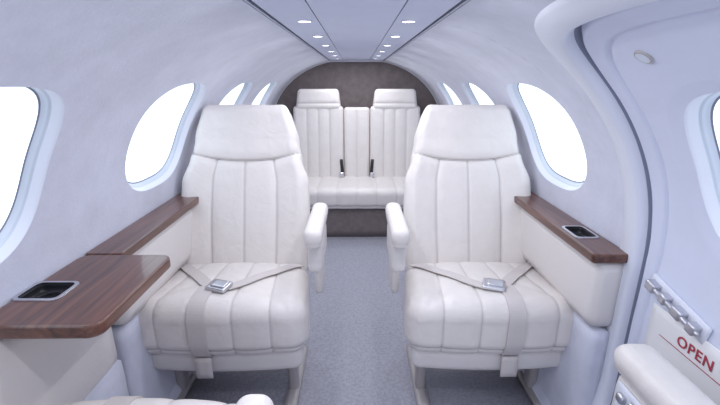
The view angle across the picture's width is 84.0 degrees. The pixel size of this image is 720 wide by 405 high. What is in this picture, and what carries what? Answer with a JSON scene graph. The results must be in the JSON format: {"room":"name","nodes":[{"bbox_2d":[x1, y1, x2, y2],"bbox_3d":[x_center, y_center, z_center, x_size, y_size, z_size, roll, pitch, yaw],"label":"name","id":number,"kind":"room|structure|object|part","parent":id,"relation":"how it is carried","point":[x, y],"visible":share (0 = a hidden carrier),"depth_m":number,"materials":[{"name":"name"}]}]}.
{"room":"aircraft cabin","nodes":[
{"label":"aircraft cabin","id":0,"kind":"room"},
{"bbox_2d":[0,0,329,399],"bbox_3d":[-0.507,0.064,1.380,0.580,1.362,4.110,0,17,0],"label":"wall","id":1,"kind":"structure","parent":0,"point":[108,61],"depth_m":0.90,"materials":[{"name":"plastic"}]},
{"bbox_2d":[0,87,64,263],"bbox_3d":[-0.637,-0.009,0.642,0.211,0.355,0.430,0,17,0],"label":"window","id":2,"kind":"structure","parent":1,"relation":"in","point":[31,118],"depth_m":0.81,"materials":[{"name":"white glass"}]},
{"bbox_2d":[0,255,170,404],"bbox_3d":[-0.598,0.525,0.892,0.235,0.673,0.499,0,17,0],"label":"folding table","id":3,"kind":"object","parent":1,"relation":"attached to","point":[57,344],"visible":0.99,"depth_m":0.86,"materials":[{"name":"brown wood"}]},
{"bbox_2d":[13,281,79,300],"bbox_3d":[-0.666,0.196,0.855,0.097,0.021,0.082,0,17,0],"label":"cup holder","id":4,"kind":"object","parent":3,"relation":"on","point":[43,290],"depth_m":0.87,"materials":[{"name":"black plastic"}]},
{"bbox_3d":[-0.691,0.380,0.843,0.050,0.300,0.490,0,17,0],"label":"table panel","id":5,"kind":"part","parent":3,"relation":"part of","materials":[{"name":"white plastic"}]},
{"bbox_3d":[-0.683,0.677,0.933,0.050,0.360,0.490,0,17,0],"label":"panel","id":6,"kind":"part","parent":3,"relation":"part of","materials":[{"name":"plastic"}]},
{"bbox_2d":[86,193,198,398],"bbox_3d":[-0.676,0.133,2.156,0.098,0.655,2.143,0,17,0],"label":"ledge","id":7,"kind":"object","parent":1,"relation":"attached to","point":[167,229],"visible":0.16,"depth_m":1.24,"materials":[{"name":"brown wood"}]},
{"bbox_3d":[-0.694,0.245,2.191,0.050,0.420,2.133,0,17,0],"label":"panel","id":8,"kind":"part","parent":7,"relation":"part of","materials":[{"name":"plastic"}]},
{"bbox_3d":[-0.688,-0.060,2.097,0.075,0.200,2.133,0,17,0],"label":"padded panel","id":9,"kind":"part","parent":7,"relation":"part of","materials":[{"name":"white leather"}]},
{"bbox_2d":[125,83,205,190],"bbox_3d":[-0.643,-0.228,1.358,0.211,0.355,0.430,0,17,0],"label":"window","id":10,"kind":"structure","parent":1,"relation":"in","point":[156,145],"depth_m":1.41,"materials":[{"name":"white glass"}]},
{"bbox_2d":[219,82,252,104],"bbox_3d":[-0.648,-0.423,1.998,0.211,0.355,0.430,0,17,0],"label":"window","id":11,"kind":"structure","parent":1,"relation":"in","point":[236,96],"depth_m":2.10,"materials":[{"name":"white glass"}]},
{"bbox_2d":[252,82,276,104],"bbox_3d":[-0.653,-0.617,2.630,0.211,0.355,0.430,0,17,0],"label":"window","id":12,"kind":"structure","parent":1,"relation":"in","point":[262,97],"depth_m":2.76,"materials":[{"name":"white glass"}]},
{"bbox_2d":[242,0,470,60],"bbox_3d":[-0.010,-0.553,1.196,0.513,0.078,4.110,0,17,0],"label":"ceiling","id":13,"kind":"structure","parent":0,"point":[353,29],"depth_m":1.05,"materials":[{"name":"grey plastic"}]},
{"bbox_2d":[297,20,415,58],"bbox_3d":[-0.013,-0.637,1.583,0.309,0.005,2.679,0,17,0],"label":"recessed light","id":14,"kind":"object","parent":13,"relation":"in","point":[300,21],"depth_m":1.37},
{"bbox_2d":[276,62,436,120],"bbox_3d":[-0.026,-0.535,3.350,1.428,1.283,0.001,0,17,0],"label":"wall","id":15,"kind":"structure","parent":0,"point":[356,83],"depth_m":3.22,"materials":[{"name":"fabric"}]},
{"bbox_2d":[276,60,437,104],"bbox_3d":[-0.026,-0.697,3.292,1.442,0.896,0.013,0,17,0],"label":"trim","id":16,"kind":"structure","parent":15,"relation":"attached to","point":[330,60],"depth_m":3.17,"materials":[{"name":"white"}]},
{"bbox_2d":[185,237,531,404],"bbox_3d":[-0.010,0.694,1.577,1.270,0.050,4.110,0,17,0],"label":"floor","id":17,"kind":"structure","parent":0,"point":[357,342],"depth_m":1.64,"materials":[{"name":"carpet"}]},
{"bbox_2d":[64,394,273,404],"bbox_3d":[-0.436,0.461,0.530,0.634,1.008,0.694,0,17,0],"label":"passenger seat","id":18,"kind":"object","parent":17,"relation":"on","point":[251,399],"visible":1,"depth_m":0.83,"materials":[{"name":"beige leather"}]},
{"bbox_2d":[64,398,235,404],"bbox_3d":[-0.454,0.566,0.709,0.568,0.228,0.403,0,17,0],"label":"seat cushion","id":19,"kind":"object","parent":18,"relation":"on","point":[112,401],"depth_m":0.83,"materials":[{"name":"beige leather"}]},
{"bbox_2d":[138,105,327,404],"bbox_3d":[-0.432,0.169,1.487,0.634,1.008,0.694,0,17,0],"label":"passenger seat","id":20,"kind":"object","parent":17,"relation":"on","point":[240,301],"visible":0.95,"depth_m":1.48,"materials":[{"name":"beige leather"}]},
{"bbox_3d":[-0.652,0.598,1.449,0.035,0.210,0.067,0,17,0],"label":"pedestal leg","id":21,"kind":"part","parent":20,"relation":"part of","materials":[{"name":"silver metal"}]},
{"bbox_3d":[-0.653,0.667,1.542,0.045,0.022,0.340,0,17,0],"label":"floor rail","id":22,"kind":"part","parent":20,"relation":"part of","materials":[{"name":"silver metal"}]},
{"bbox_2d":[138,262,309,354],"bbox_3d":[-0.448,0.356,1.397,0.568,0.228,0.403,0,17,0],"label":"seat cushion","id":23,"kind":"object","parent":20,"relation":"on","point":[265,310],"depth_m":1.22,"materials":[{"name":"beige leather"}]},
{"bbox_3d":[-0.450,-0.044,1.615,0.507,0.684,0.151,0,-2,0],"label":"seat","id":24,"kind":"part","parent":20,"relation":"part of","materials":[{"name":"beige leather"}]},
{"bbox_3d":[-0.242,0.597,1.452,0.035,0.210,0.067,0,17,0],"label":"pedestal leg","id":25,"kind":"part","parent":20,"relation":"part of","materials":[{"name":"silver metal"}]},
{"bbox_3d":[-0.243,0.666,1.546,0.045,0.022,0.340,0,17,0],"label":"floor rail","id":26,"kind":"part","parent":20,"relation":"part of","materials":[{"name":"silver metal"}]},
{"bbox_2d":[293,89,419,236],"bbox_3d":[-0.023,-0.309,2.999,1.000,1.037,0.578,0,17,0],"label":"seat","id":27,"kind":"object","parent":17,"relation":"on","point":[356,160],"visible":0.77,"depth_m":3.06,"materials":[{"name":"beige leather"}]},
{"bbox_3d":[-0.320,-0.452,3.153,0.385,0.600,0.130,0,10,0],"label":"backrest","id":28,"kind":"part","parent":27,"relation":"part of","materials":[{"name":"beige leather"}]},
{"bbox_3d":[-0.025,-0.449,3.162,0.200,0.590,0.120,0,10,0],"label":"backrest","id":29,"kind":"part","parent":27,"relation":"part of","materials":[{"name":"beige leather"}]},
{"bbox_2d":[308,176,405,208],"bbox_3d":[-0.023,-0.083,3.007,1.000,0.155,0.460,0,17,0],"label":"bench cushion","id":30,"kind":"object","parent":27,"relation":"on","point":[337,192],"depth_m":2.80,"materials":[{"name":"beige leather"}]},
{"bbox_3d":[0.270,-0.453,3.158,0.385,0.600,0.130,0,10,0],"label":"backrest","id":31,"kind":"part","parent":27,"relation":"part of","materials":[{"name":"beige leather"}]},
{"bbox_2d":[385,105,573,404],"bbox_3d":[0.408,0.167,1.493,0.634,1.008,0.694,0,17,0],"label":"passenger seat","id":32,"kind":"object","parent":17,"relation":"on","point":[473,301],"visible":0.96,"depth_m":1.49,"materials":[{"name":"beige leather"}]},
{"bbox_3d":[0.221,0.665,1.549,0.045,0.022,0.340,0,17,0],"label":"floor rail","id":33,"kind":"part","parent":32,"relation":"part of","materials":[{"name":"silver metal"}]},
{"bbox_3d":[0.221,0.596,1.456,0.035,0.210,0.067,0,17,0],"label":"pedestal leg","id":34,"kind":"part","parent":32,"relation":"part of","materials":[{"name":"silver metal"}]},
{"bbox_3d":[0.424,-0.046,1.621,0.507,0.684,0.151,0,-2,0],"label":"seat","id":35,"kind":"part","parent":32,"relation":"part of","materials":[{"name":"beige leather"}]},
{"bbox_2d":[404,262,573,353],"bbox_3d":[0.426,0.354,1.403,0.568,0.228,0.403,0,17,0],"label":"seat cushion","id":36,"kind":"object","parent":32,"relation":"on","point":[449,308],"depth_m":1.23,"materials":[{"name":"beige leather"}]},
{"bbox_3d":[0.631,0.664,1.552,0.045,0.022,0.340,0,17,0],"label":"floor rail","id":37,"kind":"part","parent":32,"relation":"part of","materials":[{"name":"silver metal"}]},
{"bbox_3d":[0.631,0.595,1.459,0.035,0.210,0.067,0,17,0],"label":"pedestal leg","id":38,"kind":"part","parent":32,"relation":"part of","materials":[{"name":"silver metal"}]},
{"bbox_2d":[611,344,716,404],"bbox_3d":[0.587,0.657,0.655,0.098,0.570,0.620,0,17,0],"label":"entry side armrest","id":39,"kind":"object","parent":17,"relation":"on","point":[647,377],"visible":1,"depth_m":0.78,"materials":[{"name":"beige leather"}]},
{"bbox_3d":[0.553,0.424,0.819,0.006,0.070,0.090,0,17,0],"label":"handle plate","id":40,"kind":"part","parent":39,"relation":"part of","materials":[{"name":"white metal"}]},
{"bbox_3d":[0.593,0.694,0.656,0.070,0.500,0.600,0,17,0],"label":"armrest","id":41,"kind":"part","parent":39,"relation":"part of","materials":[{"name":"white leather"}]},
{"bbox_2d":[384,0,623,404],"bbox_3d":[0.486,0.061,1.387,0.580,1.362,4.110,0,17,0],"label":"wall","id":42,"kind":"structure","parent":0,"point":[489,45],"depth_m":1.14,"materials":[{"name":"plastic"}]},
{"bbox_2d":[436,82,461,104],"bbox_3d":[0.611,-0.616,2.630,0.211,0.355,0.430,0,17,0],"label":"window","id":43,"kind":"structure","parent":42,"relation":"in","point":[450,96],"depth_m":2.76,"materials":[{"name":"white glass"}]},
{"bbox_2d":[461,82,493,104],"bbox_3d":[0.616,-0.423,1.998,0.211,0.355,0.430,0,17,0],"label":"window","id":44,"kind":"structure","parent":42,"relation":"in","point":[476,96],"depth_m":2.10,"materials":[{"name":"white glass"}]},
{"bbox_2d":[507,83,586,190],"bbox_3d":[0.622,-0.230,1.365,0.211,0.355,0.430,0,17,0],"label":"window","id":45,"kind":"structure","parent":42,"relation":"in","point":[555,143],"depth_m":1.42,"materials":[{"name":"white"}]},
{"bbox_2d":[514,191,627,404],"bbox_3d":[0.644,0.131,2.158,0.098,0.658,2.160,0,17,0],"label":"ledge","id":46,"kind":"object","parent":42,"relation":"attached to","point":[586,268],"visible":0.37,"depth_m":1.18,"materials":[{"name":"brown wood"}]},
{"bbox_3d":[0.662,0.245,2.193,0.050,0.420,2.150,0,17,0],"label":"panel","id":47,"kind":"part","parent":46,"relation":"part of","materials":[{"name":"plastic"}]},
{"bbox_3d":[0.656,-0.060,2.099,0.075,0.200,2.150,0,17,0],"label":"padded panel","id":48,"kind":"part","parent":46,"relation":"part of","materials":[{"name":"white leather"}]},
{"bbox_2d":[562,226,598,238],"bbox_3d":[0.649,0.095,1.185,0.070,0.021,0.100,0,17,0],"label":"cup holder","id":49,"kind":"object","parent":46,"relation":"on","point":[568,232],"depth_m":1.19,"materials":[{"name":"black plastic"}]},
{"bbox_2d":[534,0,658,404],"bbox_3d":[0.515,0.382,0.440,0.446,1.236,1.376,0,17,0],"label":"trim","id":50,"kind":"structure","parent":42,"relation":"attached to","point":[558,26],"depth_m":0.94,"materials":[{"name":"painted plastic"},{"name":"rubber"}]},
{"bbox_2d":[582,0,719,349],"bbox_3d":[0.553,0.382,0.440,0.361,1.220,1.222,0,17,0],"label":"door","id":51,"kind":"structure","parent":42,"relation":"in","point":[682,37],"depth_m":0.80,"materials":[{"name":"white plastic"}]},
{"bbox_2d":[634,50,653,63],"bbox_3d":[0.476,-0.244,0.672,0.029,0.022,0.034,0,17,0],"label":"light","id":52,"kind":"object","parent":51,"relation":"attached to","point":[642,56],"visible":1,"depth_m":0.67,"materials":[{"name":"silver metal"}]},
{"bbox_2d":[644,273,712,343],"bbox_3d":[0.702,0.233,0.898,0.027,0.045,0.180,0,30,0],"label":"hinge","id":53,"kind":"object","parent":51,"relation":"attached to","point":[694,325],"depth_m":0.88,"materials":[{"name":"silver metal"}]},
{"bbox_2d":[644,302,719,404],"bbox_3d":[0.713,0.354,0.809,0.008,0.125,0.370,0,17,0],"label":"sign","id":54,"kind":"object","parent":51,"relation":"attached to","point":[700,363],"depth_m":0.87,"materials":[{"name":"white plastic"}]},
{"bbox_2d":[684,92,719,237],"bbox_3d":[0.646,0.003,0.587,0.196,0.333,0.420,0,17,0],"label":"window","id":55,"kind":"structure","parent":51,"relation":"attached to","point":[702,114],"depth_m":0.76,"materials":[{"name":"plastic"},{"name":"clear acrylic glass"},{"name":"rubber"}]}
]}

